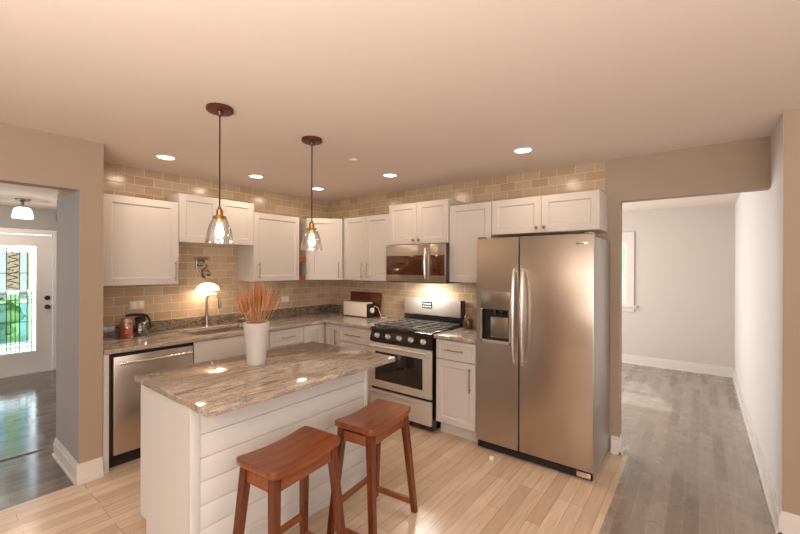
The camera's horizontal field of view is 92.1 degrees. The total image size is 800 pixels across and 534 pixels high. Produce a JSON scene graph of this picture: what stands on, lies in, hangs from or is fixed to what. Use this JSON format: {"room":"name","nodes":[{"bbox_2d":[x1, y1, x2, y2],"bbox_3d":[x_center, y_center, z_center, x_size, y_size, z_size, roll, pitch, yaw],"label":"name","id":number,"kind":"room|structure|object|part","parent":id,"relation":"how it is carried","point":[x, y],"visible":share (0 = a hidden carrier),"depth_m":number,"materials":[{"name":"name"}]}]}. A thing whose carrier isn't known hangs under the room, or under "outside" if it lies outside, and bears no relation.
{"room":"kitchen","nodes":[
{"label":"kitchen","id":0,"kind":"room"},
{"bbox_2d":[0,205,56,367],"bbox_3d":[-5.840,0.299,4.841,0.120,2.430,3.000,0,0,38],"label":"wall","id":1,"kind":"structure","parent":0,"point":[44,219],"depth_m":5.53,"materials":[{"name":"paint"}]},
{"bbox_2d":[0,233,51,375],"bbox_3d":[-5.391,0.515,5.306,0.117,1.950,0.915,0,0,38],"label":"door","id":2,"kind":"structure","parent":1,"relation":"in","point":[14,265],"depth_m":5.46,"materials":[{"name":"paint"}]},
{"bbox_3d":[-5.412,0.427,5.340,0.008,1.275,0.406,0,0,38],"label":"textured pane","id":3,"kind":"part","parent":2,"relation":"part of","materials":[{"name":"clear glass"}]},
{"bbox_3d":[-5.397,0.450,5.310,0.012,1.580,0.645,0,0,38],"label":"glass frame","id":4,"kind":"part","parent":2,"relation":"part of","materials":[{"name":"paint"}]},
{"bbox_2d":[0,228,56,378],"bbox_3d":[-5.425,0.490,5.332,0.130,2.050,1.055,0,0,38],"label":"trim","id":5,"kind":"structure","parent":1,"relation":"attached to","point":[2,230],"depth_m":5.67,"materials":[{"name":"paint"}]},
{"bbox_2d":[0,183,56,209],"bbox_3d":[-4.513,-0.877,3.806,3.540,0.070,3.000,0,0,38],"label":"ceiling","id":6,"kind":"structure","parent":0,"point":[42,198],"depth_m":4.60,"materials":[{"name":"paint"}]},
{"bbox_2d":[12,198,33,218],"bbox_3d":[-4.679,-0.725,4.779,0.196,0.235,0.196,0,0,38],"label":"ceiling lamp","id":7,"kind":"object","parent":6,"relation":"attached to","point":[22,212],"visible":1,"depth_m":4.74,"materials":[{"name":"white glass"}]},
{"bbox_3d":[-4.679,-0.675,4.779,0.196,0.135,0.196,0,0,38],"label":"lamp shade","id":8,"kind":"part","parent":7,"relation":"part of","materials":[{"name":"white glass"}]},
{"bbox_2d":[0,122,80,191],"bbox_3d":[-3.578,0.308,1.127,0.120,2.430,4.136,0,0,38],"label":"wall","id":9,"kind":"structure","parent":0,"point":[28,156],"depth_m":2.55,"materials":[{"name":"beige paint"}]},
{"bbox_2d":[56,190,79,463],"bbox_3d":[-2.527,0.490,2.928,0.677,2.070,0.004,0,0,38],"label":"wall reveal","id":10,"kind":"structure","parent":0,"point":[68,207],"depth_m":2.90,"materials":[{"name":"paint"}]},
{"bbox_2d":[52,437,103,485],"bbox_3d":[-2.486,1.456,2.962,0.706,0.138,0.162,0,0,38],"label":"baseboard","id":11,"kind":"structure","parent":10,"relation":"attached to","point":[84,472],"depth_m":2.79,"materials":[{"name":"paint"}]},
{"bbox_2d":[57,162,329,332],"bbox_3d":[-1.856,0.311,4.287,0.060,2.430,2.964,0,0,38],"label":"wall","id":12,"kind":"structure","parent":0,"point":[180,300],"depth_m":3.97,"materials":[{"name":"tile"}]},
{"bbox_2d":[130,300,143,309],"bbox_3d":[-2.406,0.348,3.528,0.007,0.076,0.116,0,0,38],"label":"wall outlet","id":13,"kind":"object","parent":12,"relation":"attached to","point":[133,304],"visible":1,"depth_m":3.52,"materials":[{"name":"white plastic"}]},
{"bbox_2d":[103,193,178,285],"bbox_3d":[-2.318,-0.217,3.345,0.365,0.740,0.629,0,0,38],"label":"upper cabinet","id":14,"kind":"object","parent":12,"relation":"attached to","point":[141,235],"visible":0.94,"depth_m":3.27,"materials":[{"name":"paint"}]},
{"bbox_2d":[194,257,219,290],"bbox_3d":[-1.955,0.069,3.917,0.233,0.337,0.230,0,0,38],"label":"wall lamp","id":15,"kind":"object","parent":12,"relation":"attached to","point":[207,286],"visible":1,"depth_m":3.92,"materials":[{"name":"white glass"}]},
{"bbox_3d":[-2.010,0.011,3.965,0.088,0.221,0.177,0,0,38],"label":"scroll arm","id":16,"kind":"part","parent":15,"relation":"part of","materials":[{"name":"black metal"}]},
{"bbox_3d":[-1.955,0.198,3.917,0.230,0.080,0.230,0,0,38],"label":"lamp shade","id":17,"kind":"part","parent":15,"relation":"part of","materials":[{"name":"white glass"}]},
{"bbox_2d":[165,193,253,245],"bbox_3d":[-1.896,-0.451,3.889,0.359,0.445,0.741,0,0,38],"label":"upper cabinet","id":18,"kind":"object","parent":12,"relation":"attached to","point":[196,213],"visible":0.94,"depth_m":3.75,"materials":[{"name":"paint"}]},
{"bbox_3d":[-1.901,-0.451,3.658,0.020,0.442,0.368,0,0,38],"label":"door","id":19,"kind":"part","parent":18,"relation":"part of","materials":[{"name":"paint"}]},
{"bbox_3d":[-1.673,-0.451,3.950,0.020,0.442,0.368,0,0,38],"label":"door","id":20,"kind":"part","parent":18,"relation":"part of","materials":[{"name":"paint"}]},
{"bbox_2d":[238,212,298,281],"bbox_3d":[-1.484,-0.215,4.412,0.365,0.740,0.587,0,0,38],"label":"upper cabinet","id":21,"kind":"object","parent":12,"relation":"attached to","point":[274,254],"visible":0.92,"depth_m":4.28,"materials":[{"name":"paint"}]},
{"bbox_2d":[281,296,288,301],"bbox_3d":[-1.424,0.397,4.784,0.007,0.076,0.116,0,0,38],"label":"wall outlet","id":22,"kind":"object","parent":12,"relation":"attached to","point":[283,298],"visible":1,"depth_m":4.78,"materials":[{"name":"white plastic"}]},
{"bbox_2d":[299,219,306,279],"bbox_3d":[-1.286,-0.214,4.711,0.308,0.740,0.124,0,0,38],"label":"open shelf","id":23,"kind":"object","parent":12,"relation":"attached to","point":[302,222],"visible":0.39,"depth_m":4.68,"materials":[{"name":"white wood"}]},
{"bbox_2d":[305,218,343,279],"bbox_3d":[-0.933,-0.217,4.917,0.611,0.746,0.632,0,0,38],"label":"upper cabinet","id":24,"kind":"object","parent":12,"relation":"attached to","point":[326,263],"visible":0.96,"depth_m":4.69,"materials":[{"name":"paint"}]},
{"bbox_2d":[0,363,775,533],"bbox_3d":[-0.268,1.562,2.703,11.600,0.060,10.700,0,0,38],"label":"floor","id":25,"kind":"structure","parent":0,"point":[459,490],"depth_m":2.74,"materials":[{"name":"brown wood"}]},
{"bbox_2d":[0,446,45,461],"bbox_3d":[-3.571,1.517,2.493,0.055,0.009,1.900,0,0,38],"label":"trim","id":26,"kind":"structure","parent":25,"relation":"on","point":[43,447],"depth_m":3.13,"materials":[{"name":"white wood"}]},
{"bbox_2d":[59,139,103,462],"bbox_3d":[-2.460,0.310,2.963,0.620,2.430,0.133,0,0,38],"label":"wall pier","id":27,"kind":"object","parent":25,"relation":"on","point":[92,153],"visible":0.5,"depth_m":2.77,"materials":[{"name":"beige paint"}]},
{"bbox_2d":[103,355,108,473],"bbox_3d":[-2.409,1.085,3.033,0.613,0.880,0.034,0,0,38],"label":"end panel","id":28,"kind":"object","parent":25,"relation":"on","point":[105,357],"visible":0.36,"depth_m":2.84,"materials":[{"name":"paint"}]},
{"bbox_2d":[109,343,192,467],"bbox_3d":[-2.183,1.092,3.261,0.673,0.868,0.590,0,0,38],"label":"dishwasher","id":29,"kind":"object","parent":25,"relation":"on","point":[124,392],"visible":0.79,"depth_m":2.96,"materials":[{"name":"silver metal"}]},
{"bbox_3d":[-1.935,0.725,3.078,0.058,0.024,0.516,0,0,38],"label":"handle","id":30,"kind":"part","parent":29,"relation":"part of","materials":[{"name":"silver metal"}]},
{"bbox_2d":[193,334,268,363],"bbox_3d":[-1.782,1.090,3.800,0.655,0.874,0.737,0,0,38],"label":"base cabinet","id":31,"kind":"object","parent":25,"relation":"on","point":[208,350],"visible":0.16,"depth_m":3.50,"materials":[{"name":"paint"}]},
{"bbox_2d":[134,341,394,533],"bbox_3d":[-0.772,1.073,2.424,0.881,0.915,1.285,0,0,38],"label":"kitchen island","id":32,"kind":"object","parent":25,"relation":"on","point":[197,419],"visible":0.8,"depth_m":2.08,"materials":[{"name":"paint"}]},
{"bbox_3d":[-1.230,1.089,2.005,0.599,0.880,0.014,0,0,38],"label":"panel","id":33,"kind":"part","parent":32,"relation":"part of","materials":[{"name":"paint"}]},
{"bbox_3d":[-0.975,1.090,1.825,0.024,0.880,0.045,0,0,38],"label":"corner trim","id":34,"kind":"part","parent":32,"relation":"part of","materials":[{"name":"paint"}]},
{"bbox_2d":[134,341,394,417],"bbox_3d":[-0.771,0.632,2.423,0.880,0.034,1.285,0,0,38],"label":"island countertop","id":35,"kind":"structure","parent":32,"relation":"on","point":[213,388],"depth_m":2.18,"materials":[{"name":"stone"}]},
{"bbox_2d":[243,320,269,365],"bbox_3d":[-0.910,0.482,2.445,0.164,0.266,0.164,0,0,38],"label":"vase","id":36,"kind":"object","parent":35,"relation":"on","point":[255,335],"visible":0.94,"depth_m":2.39,"materials":[{"name":"white ceramic"}]},
{"bbox_2d":[234,278,281,323],"bbox_3d":[-0.922,0.315,2.444,0.336,0.560,0.199,0,0,15],"label":"wheat","id":37,"kind":"object","parent":36,"relation":"in","point":[259,301],"visible":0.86,"depth_m":2.43},
{"bbox_3d":[-0.251,1.092,2.750,0.024,0.880,0.030,0,0,38],"label":"corner trim","id":38,"kind":"part","parent":32,"relation":"part of","materials":[{"name":"paint"}]},
{"bbox_2d":[238,326,303,349],"bbox_3d":[-1.422,1.087,4.261,0.655,0.880,0.429,0,0,38],"label":"base cabinet","id":39,"kind":"object","parent":25,"relation":"on","point":[289,336],"visible":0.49,"depth_m":4.07,"materials":[{"name":"paint"}]},
{"bbox_3d":[-1.200,0.742,4.089,0.020,0.169,0.427,0,0,38],"label":"drawer","id":40,"kind":"part","parent":39,"relation":"part of","materials":[{"name":"paint"}]},
{"bbox_2d":[233,426,345,533],"bbox_3d":[-0.529,1.201,1.872,0.333,0.660,0.478,0,0,33],"label":"bar stool","id":41,"kind":"object","parent":25,"relation":"on","point":[272,468],"visible":1,"depth_m":1.82,"materials":[{"name":"red wood"}]},
{"bbox_3d":[-0.739,1.218,1.775,0.118,0.626,0.055,0,0,-3],"label":"leg","id":42,"kind":"part","parent":41,"relation":"part of","materials":[{"name":"red wood"}]},
{"bbox_3d":[-0.533,1.218,1.641,0.055,0.626,0.118,0,0,-21],"label":"leg","id":43,"kind":"part","parent":41,"relation":"part of","materials":[{"name":"red wood"}]},
{"bbox_3d":[-0.528,0.898,1.872,0.275,0.054,0.435,0,0,33],"label":"seat","id":44,"kind":"part","parent":41,"relation":"part of","materials":[{"name":"red wood"}]},
{"bbox_3d":[-0.526,1.218,2.103,0.055,0.626,0.118,0,0,-21],"label":"leg","id":45,"kind":"part","parent":41,"relation":"part of","materials":[{"name":"red wood"}]},
{"bbox_3d":[-0.320,1.219,1.969,0.118,0.626,0.055,0,0,-3],"label":"leg","id":46,"kind":"part","parent":41,"relation":"part of","materials":[{"name":"red wood"}]},
{"bbox_2d":[303,323,339,345],"bbox_3d":[-0.926,1.089,4.729,0.860,0.880,0.916,0,0,38],"label":"base cabinet","id":47,"kind":"object","parent":25,"relation":"on","point":[326,333],"visible":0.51,"depth_m":4.40,"materials":[{"name":"paint"}]},
{"bbox_2d":[103,304,397,354],"bbox_3d":[-1.286,0.580,3.861,1.360,0.134,2.727,0,0,38],"label":"countertop","id":48,"kind":"structure","parent":47,"relation":"on","point":[162,333],"depth_m":3.92,"materials":[{"name":"stone"}]},
{"bbox_2d":[119,319,133,338],"bbox_3d":[-2.357,0.526,3.323,0.104,0.165,0.104,0,0,38],"label":"glass jar","id":49,"kind":"object","parent":48,"relation":"on","point":[126,330],"visible":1,"depth_m":3.29,"materials":[{"name":"red glass"}]},
{"bbox_2d":[125,313,151,333],"bbox_3d":[-2.344,0.510,3.460,0.186,0.197,0.124,0,0,-24],"label":"kettle","id":50,"kind":"object","parent":48,"relation":"on","point":[140,325],"visible":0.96,"depth_m":3.43,"materials":[{"name":"silver glass"}]},
{"bbox_3d":[-2.335,0.467,3.464,0.088,0.044,0.088,0,0,38],"label":"lid","id":51,"kind":"part","parent":50,"relation":"part of","materials":[{"name":"black plastic"}]},
{"bbox_2d":[204,293,221,326],"bbox_3d":[-1.931,0.438,3.981,0.171,0.346,0.056,0,0,-23],"label":"faucet","id":52,"kind":"object","parent":48,"relation":"on","point":[207,318],"visible":1,"depth_m":3.95,"materials":[{"name":"silver metal"}]},
{"bbox_2d":[188,327,242,344],"bbox_3d":[-1.779,0.737,3.810,0.434,0.179,0.644,0,0,38],"label":"sink","id":53,"kind":"object","parent":48,"relation":"in","point":[231,328],"visible":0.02,"depth_m":3.98,"materials":[{"name":"silver metal"}]},
{"bbox_2d":[344,300,387,317],"bbox_3d":[-0.445,0.521,4.758,0.595,0.186,0.176,0,0,29],"label":"toaster","id":54,"kind":"object","parent":48,"relation":"on","point":[363,309],"visible":1,"depth_m":4.71,"materials":[{"name":"white plastic"}]},
{"bbox_2d":[350,291,381,316],"bbox_3d":[-0.441,0.466,4.887,0.520,0.295,0.047,0,0,38],"label":"cutting board","id":55,"kind":"object","parent":48,"relation":"on","point":[375,298],"visible":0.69,"depth_m":4.82,"materials":[{"name":"brown wood"}]},
{"bbox_3d":[-0.978,1.033,4.374,0.020,0.752,0.288,0,0,38],"label":"filler panel","id":56,"kind":"part","parent":47,"relation":"part of","materials":[{"name":"paint"}]},
{"bbox_3d":[-0.773,1.033,4.419,0.232,0.752,0.020,0,0,38],"label":"door","id":57,"kind":"part","parent":47,"relation":"part of","materials":[{"name":"paint"}]},
{"bbox_2d":[340,325,371,404],"bbox_3d":[-0.309,1.091,4.412,0.493,0.880,0.655,0,0,38],"label":"base cabinet","id":58,"kind":"object","parent":25,"relation":"on","point":[350,337],"visible":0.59,"depth_m":4.16,"materials":[{"name":"paint"}]},
{"bbox_3d":[-0.481,0.744,4.192,0.491,0.169,0.020,0,0,38],"label":"drawer","id":59,"kind":"part","parent":58,"relation":"part of","materials":[{"name":"paint"}]},
{"bbox_2d":[327,399,417,533],"bbox_3d":[-0.152,1.202,2.306,0.333,0.660,0.478,0,0,32],"label":"bar stool","id":60,"kind":"object","parent":25,"relation":"on","point":[370,425],"visible":0.98,"depth_m":2.22,"materials":[{"name":"red wood"}]},
{"bbox_3d":[-0.359,1.219,2.203,0.118,0.626,0.055,0,0,-4],"label":"leg","id":61,"kind":"part","parent":60,"relation":"part of","materials":[{"name":"red wood"}]},
{"bbox_3d":[-0.150,1.219,2.075,0.055,0.626,0.118,0,0,-23],"label":"leg","id":62,"kind":"part","parent":60,"relation":"part of","materials":[{"name":"red wood"}]},
{"bbox_3d":[-0.151,0.899,2.305,0.275,0.054,0.435,0,0,32],"label":"seat","id":63,"kind":"part","parent":60,"relation":"part of","materials":[{"name":"red wood"}]},
{"bbox_3d":[-0.155,1.219,2.537,0.055,0.626,0.118,0,0,-23],"label":"leg","id":64,"kind":"part","parent":60,"relation":"part of","materials":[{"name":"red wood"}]},
{"bbox_3d":[0.055,1.220,2.408,0.118,0.626,0.055,0,0,-4],"label":"leg","id":65,"kind":"part","parent":60,"relation":"part of","materials":[{"name":"red wood"}]},
{"bbox_2d":[369,297,464,430],"bbox_3d":[0.169,0.940,3.993,0.767,1.185,0.694,0,0,38],"label":"gas range","id":66,"kind":"object","parent":25,"relation":"on","point":[410,380],"visible":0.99,"depth_m":3.77,"materials":[{"name":"silver metal"}]},
{"bbox_3d":[-0.025,0.797,3.738,0.698,0.024,0.052,0,0,38],"label":"handle","id":67,"kind":"part","parent":66,"relation":"part of","materials":[{"name":"metal"}]},
{"bbox_3d":[-0.006,1.357,3.765,0.748,0.220,0.032,0,0,38],"label":"storage drawer","id":68,"kind":"part","parent":66,"relation":"part of","materials":[{"name":"metal"}]},
{"bbox_3d":[-0.003,0.996,3.768,0.748,0.452,0.024,0,0,38],"label":"oven door","id":69,"kind":"part","parent":66,"relation":"part of","materials":[{"name":"metal"}]},
{"bbox_3d":[0.008,0.704,3.780,0.760,0.115,0.065,0,0,38],"label":"control panel","id":70,"kind":"part","parent":66,"relation":"part of","materials":[{"name":"black metal"}]},
{"bbox_2d":[370,321,461,337],"bbox_3d":[0.188,0.631,4.011,0.760,0.032,0.640,0,0,38],"label":"cooktop","id":71,"kind":"object","parent":66,"relation":"in","point":[399,328],"depth_m":3.86,"materials":[{"name":"black metal"}]},
{"bbox_2d":[436,339,477,441],"bbox_3d":[0.667,1.094,3.648,0.401,0.880,0.655,0,0,38],"label":"base cabinet","id":72,"kind":"object","parent":25,"relation":"on","point":[455,360],"visible":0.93,"depth_m":3.43,"materials":[{"name":"paint"}]},
{"bbox_2d":[434,327,475,343],"bbox_3d":[0.668,0.636,3.656,0.419,0.034,0.643,0,0,38],"label":"countertop","id":73,"kind":"structure","parent":72,"relation":"on","point":[460,334],"depth_m":3.48,"materials":[{"name":"stone"}]},
{"bbox_2d":[463,314,472,328],"bbox_3d":[0.685,0.540,3.876,0.100,0.155,0.100,0,0,38],"label":"jar","id":74,"kind":"object","parent":73,"relation":"on","point":[467,322],"visible":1,"depth_m":3.84,"materials":[{"name":"brown glass"}]},
{"bbox_3d":[0.496,0.748,3.428,0.399,0.169,0.020,0,0,38],"label":"drawer","id":75,"kind":"part","parent":72,"relation":"part of","materials":[{"name":"paint"}]},
{"bbox_3d":[0.495,1.126,3.428,0.399,0.572,0.020,0,0,38],"label":"door","id":76,"kind":"part","parent":72,"relation":"part of","materials":[{"name":"paint"}]},
{"bbox_3d":[0.599,0.979,3.310,0.011,0.214,0.037,0,0,38],"label":"handle","id":77,"kind":"part","parent":72,"relation":"part of","materials":[{"name":"silver metal"}]},
{"bbox_2d":[476,232,609,480],"bbox_3d":[1.175,0.642,3.212,0.908,1.787,0.683,0,0,38],"label":"refrigerator","id":78,"kind":"object","parent":25,"relation":"on","point":[543,302],"visible":1,"depth_m":2.96,"materials":[{"name":"grey metal"}]},
{"bbox_3d":[0.794,0.487,3.181,0.260,0.275,0.048,0,0,38],"label":"dispenser trim","id":79,"kind":"part","parent":78,"relation":"part of","materials":[{"name":"silver metal"}]},
{"bbox_3d":[0.785,0.275,3.169,0.260,0.150,0.008,0,0,38],"label":"dispenser panel","id":80,"kind":"part","parent":78,"relation":"part of","materials":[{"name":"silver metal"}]},
{"bbox_3d":[0.807,0.610,3.184,0.364,1.700,0.044,0,0,38],"label":"freezer door","id":81,"kind":"part","parent":78,"relation":"part of","materials":[{"name":"silver metal"}]},
{"bbox_3d":[0.811,0.372,3.175,0.104,0.045,0.048,0,0,38],"label":"spout","id":82,"kind":"part","parent":78,"relation":"part of","materials":[{"name":"black plastic"}]},
{"bbox_3d":[0.892,0.390,3.045,0.034,0.756,0.071,0,0,38],"label":"handle","id":83,"kind":"part","parent":78,"relation":"part of","materials":[{"name":"silver metal"}]},
{"bbox_3d":[0.949,0.390,3.000,0.034,0.756,0.071,0,0,38],"label":"handle","id":84,"kind":"part","parent":78,"relation":"part of","materials":[{"name":"silver metal"}]},
{"bbox_3d":[1.169,0.611,2.901,0.534,1.700,0.044,0,0,38],"label":"door","id":85,"kind":"part","parent":78,"relation":"part of","materials":[{"name":"silver metal"}]},
{"bbox_2d":[0,0,799,211],"bbox_3d":[1.134,-0.938,1.611,8.060,0.112,10.700,0,0,38],"label":"ceiling","id":86,"kind":"structure","parent":0,"point":[428,93],"depth_m":1.88,"materials":[{"name":"paint"}]},
{"bbox_2d":[153,154,177,160],"bbox_3d":[-1.922,-0.899,3.166,0.176,0.008,0.176,0,0,38],"label":"recessed light","id":87,"kind":"object","parent":86,"relation":"in","point":[158,156],"visible":1,"depth_m":3.16,"materials":[{"name":"paint"}]},
{"bbox_2d":[205,103,233,243],"bbox_3d":[-1.019,-0.517,2.179,0.148,0.767,0.148,0,0,38],"label":"pendant lamp","id":88,"kind":"object","parent":86,"relation":"hanging from","point":[219,109],"visible":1,"depth_m":2.17,"materials":[{"name":"clear glass"}]},
{"bbox_3d":[-1.020,-0.206,2.180,0.148,0.146,0.148,0,0,38],"label":"lamp shade","id":89,"kind":"part","parent":88,"relation":"part of","materials":[{"name":"clear glass"}]},
{"bbox_3d":[-1.020,-0.206,2.180,0.048,0.090,0.048,0,0,38],"label":"bulb","id":90,"kind":"part","parent":88,"relation":"part of","materials":[{"name":"white glass"}]},
{"bbox_2d":[213,207,226,222],"bbox_3d":[-1.020,-0.295,2.180,0.072,0.092,0.072,0,0,38],"label":"socket","id":91,"kind":"object","parent":88,"relation":"attached to","point":[219,217],"depth_m":2.16,"materials":[{"name":"gold metal"}]},
{"bbox_3d":[-1.019,-0.597,2.179,0.008,0.526,0.008,0,0,38],"label":"cord","id":92,"kind":"part","parent":88,"relation":"part of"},
{"bbox_2d":[247,174,264,178],"bbox_3d":[-1.428,-0.897,3.822,0.176,0.008,0.176,0,0,38],"label":"recessed light","id":93,"kind":"object","parent":86,"relation":"in","point":[257,176],"visible":1,"depth_m":3.82,"materials":[{"name":"paint"}]},
{"bbox_2d":[301,136,321,249],"bbox_3d":[-0.620,-0.508,2.708,0.148,0.782,0.148,0,0,38],"label":"pendant lamp","id":94,"kind":"object","parent":86,"relation":"hanging from","point":[309,140],"visible":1,"depth_m":2.70,"materials":[{"name":"clear glass"}]},
{"bbox_3d":[-0.621,-0.190,2.709,0.148,0.146,0.148,0,0,38],"label":"lamp shade","id":95,"kind":"part","parent":94,"relation":"part of","materials":[{"name":"clear glass"}]},
{"bbox_3d":[-0.621,-0.190,2.709,0.048,0.090,0.048,0,0,38],"label":"bulb","id":96,"kind":"part","parent":94,"relation":"part of","materials":[{"name":"white glass"}]},
{"bbox_2d":[307,221,316,233],"bbox_3d":[-0.620,-0.279,2.709,0.072,0.092,0.072,0,0,38],"label":"socket","id":97,"kind":"object","parent":94,"relation":"attached to","point":[311,229],"depth_m":2.69,"materials":[{"name":"gold metal"}]},
{"bbox_3d":[-0.619,-0.589,2.708,0.008,0.541,0.008,0,0,38],"label":"cord","id":98,"kind":"part","parent":94,"relation":"part of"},
{"bbox_2d":[310,187,325,190],"bbox_3d":[-0.941,-0.896,4.425,0.176,0.008,0.176,0,0,38],"label":"recessed light","id":99,"kind":"object","parent":86,"relation":"in","point":[313,188],"visible":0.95,"depth_m":4.41,"materials":[{"name":"paint"}]},
{"bbox_2d":[381,173,398,177],"bbox_3d":[-0.098,-0.893,3.764,0.176,0.008,0.176,0,0,38],"label":"recessed light","id":100,"kind":"object","parent":86,"relation":"in","point":[388,175],"visible":1,"depth_m":3.76,"materials":[{"name":"paint"}]},
{"bbox_2d":[511,147,534,153],"bbox_3d":[0.941,-0.890,2.947,0.176,0.008,0.176,0,0,38],"label":"recessed light","id":101,"kind":"object","parent":86,"relation":"in","point":[520,150],"visible":1,"depth_m":2.95,"materials":[{"name":"paint"}]},
{"bbox_2d":[329,136,770,450],"bbox_3d":[0.799,0.319,4.029,4.440,2.430,0.100,0,0,38],"label":"wall","id":102,"kind":"structure","parent":0,"point":[741,166],"depth_m":3.21,"materials":[{"name":"paint"}]},
{"bbox_2d":[344,214,388,280],"bbox_3d":[-0.318,-0.217,4.606,0.737,0.752,0.365,0,0,38],"label":"upper cabinet","id":103,"kind":"object","parent":102,"relation":"attached to","point":[366,238],"visible":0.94,"depth_m":4.48,"materials":[{"name":"paint"}]},
{"bbox_3d":[-0.535,-0.218,4.604,0.356,0.749,0.020,0,0,38],"label":"door","id":104,"kind":"part","parent":103,"relation":"part of","materials":[{"name":"paint"}]},
{"bbox_3d":[-0.252,-0.217,4.383,0.356,0.749,0.020,0,0,38],"label":"door","id":105,"kind":"part","parent":103,"relation":"part of","materials":[{"name":"paint"}]},
{"bbox_2d":[389,199,464,244],"bbox_3d":[0.270,-0.457,4.140,0.757,0.435,0.374,0,0,38],"label":"upper cabinet","id":106,"kind":"object","parent":102,"relation":"attached to","point":[427,222],"visible":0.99,"depth_m":3.99,"materials":[{"name":"paint"}]},
{"bbox_3d":[0.031,-0.458,4.142,0.376,0.432,0.020,0,0,38],"label":"door","id":107,"kind":"part","parent":106,"relation":"part of","materials":[{"name":"paint"}]},
{"bbox_2d":[386,243,462,283],"bbox_3d":[0.249,-0.035,4.101,0.758,0.394,0.457,0,0,38],"label":"microwave","id":108,"kind":"object","parent":106,"relation":"attached to","point":[414,263],"visible":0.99,"depth_m":3.93,"materials":[{"name":"silver metal"}]},
{"bbox_3d":[0.076,-0.040,4.037,0.565,0.386,0.026,0,0,38],"label":"door","id":109,"kind":"part","parent":108,"relation":"part of","materials":[{"name":"silver metal"}]},
{"bbox_3d":[0.250,-0.034,3.849,0.032,0.332,0.062,0,0,38],"label":"handle","id":110,"kind":"part","parent":108,"relation":"part of","materials":[{"name":"silver metal"}]},
{"bbox_3d":[0.373,-0.039,3.805,0.186,0.386,0.026,0,0,38],"label":"control panel","id":111,"kind":"part","parent":108,"relation":"part of","materials":[{"name":"silver metal"}]},
{"bbox_3d":[0.330,-0.457,3.909,0.376,0.432,0.020,0,0,38],"label":"door","id":112,"kind":"part","parent":106,"relation":"part of","materials":[{"name":"paint"}]},
{"bbox_2d":[449,202,501,282],"bbox_3d":[0.758,-0.226,3.788,0.440,0.750,0.328,0,0,38],"label":"upper cabinet","id":113,"kind":"object","parent":102,"relation":"attached to","point":[467,222],"visible":0.71,"depth_m":3.68,"materials":[{"name":"paint"}]},
{"bbox_2d":[492,190,607,236],"bbox_3d":[1.280,-0.447,3.367,0.894,0.310,0.349,0,0,38],"label":"upper cabinet","id":114,"kind":"object","parent":102,"relation":"attached to","point":[581,212],"visible":1,"depth_m":3.22,"materials":[{"name":"paint"}]},
{"bbox_3d":[1.021,-0.448,3.400,0.444,0.307,0.020,0,0,38],"label":"door","id":115,"kind":"part","parent":114,"relation":"part of","materials":[{"name":"paint"}]},
{"bbox_3d":[1.374,-0.447,3.124,0.444,0.307,0.020,0,0,38],"label":"door","id":116,"kind":"part","parent":114,"relation":"part of","materials":[{"name":"paint"}]},
{"bbox_2d":[610,433,624,454],"bbox_3d":[1.816,1.469,3.215,0.088,0.138,0.126,0,0,38],"label":"baseboard","id":117,"kind":"structure","parent":102,"relation":"attached to","point":[617,443],"depth_m":3.18,"materials":[{"name":"paint"}]},
{"bbox_2d":[622,242,624,301],"bbox_3d":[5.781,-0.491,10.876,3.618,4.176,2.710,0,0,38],"label":"window pane","id":118,"kind":"object","parent":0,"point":[623,243],"visible":0.02,"depth_m":9.77,"materials":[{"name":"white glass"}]},
{"bbox_2d":[622,204,734,369],"bbox_3d":[3.434,0.326,6.424,3.440,2.430,0.120,0,0,38],"label":"wall","id":119,"kind":"structure","parent":0,"point":[684,258],"depth_m":5.74,"materials":[{"name":"grey paint"}]},
{"bbox_2d":[622,232,635,311],"bbox_3d":[3.283,0.075,6.473,1.180,1.270,0.110,0,0,38],"label":"window","id":120,"kind":"structure","parent":119,"relation":"in","point":[628,305],"depth_m":6.15,"materials":[{"name":"paint"}]},
{"bbox_3d":[3.304,0.075,6.500,0.940,1.070,0.040,0,0,38],"label":"frame","id":121,"kind":"part","parent":120,"relation":"part of","materials":[{"name":"paint"}]},
{"bbox_2d":[622,354,732,377],"bbox_3d":[3.379,1.472,6.372,3.224,0.138,0.026,0,0,38],"label":"baseboard","id":122,"kind":"structure","parent":119,"relation":"attached to","point":[715,370],"depth_m":5.75,"materials":[{"name":"paint"}]},
{"bbox_2d":[735,112,783,509],"bbox_3d":[3.539,0.328,3.847,0.100,2.430,4.210,0,0,38],"label":"wall","id":123,"kind":"structure","parent":0,"point":[758,214],"depth_m":2.89,"materials":[{"name":"paint"}]},
{"bbox_2d":[782,109,799,515],"bbox_3d":[3.635,0.329,1.161,3.558,2.430,0.104,0,0,38],"label":"wall","id":124,"kind":"structure","parent":0,"point":[790,432],"depth_m":2.20,"materials":[{"name":"beige paint"}]},
{"bbox_2d":[732,368,799,533],"bbox_3d":[4.817,1.478,2.700,3.586,0.138,4.040,0,0,38],"label":"baseboard","id":125,"kind":"structure","parent":124,"relation":"attached to","point":[784,522],"depth_m":2.61,"materials":[{"name":"paint"}]},
{"label":"outside","id":126,"kind":"structure","parent":0,"visible":0},
{"bbox_2d":[0,291,35,354],"bbox_3d":[-1.843,1.681,12.377,50.000,0.080,50.000,0,0,38],"label":"ground","id":127,"kind":"structure","parent":126,"point":[23,325],"depth_m":9.68,"materials":[{"name":"green plant"}]},
{"bbox_2d":[0,300,26,340],"bbox_3d":[-9.654,1.006,7.542,1.874,1.249,3.400,0,0,38],"label":"shrub","id":128,"kind":"object","parent":127,"relation":"on","point":[2,306],"visible":0.35,"depth_m":8.31,"materials":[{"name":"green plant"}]}
]}

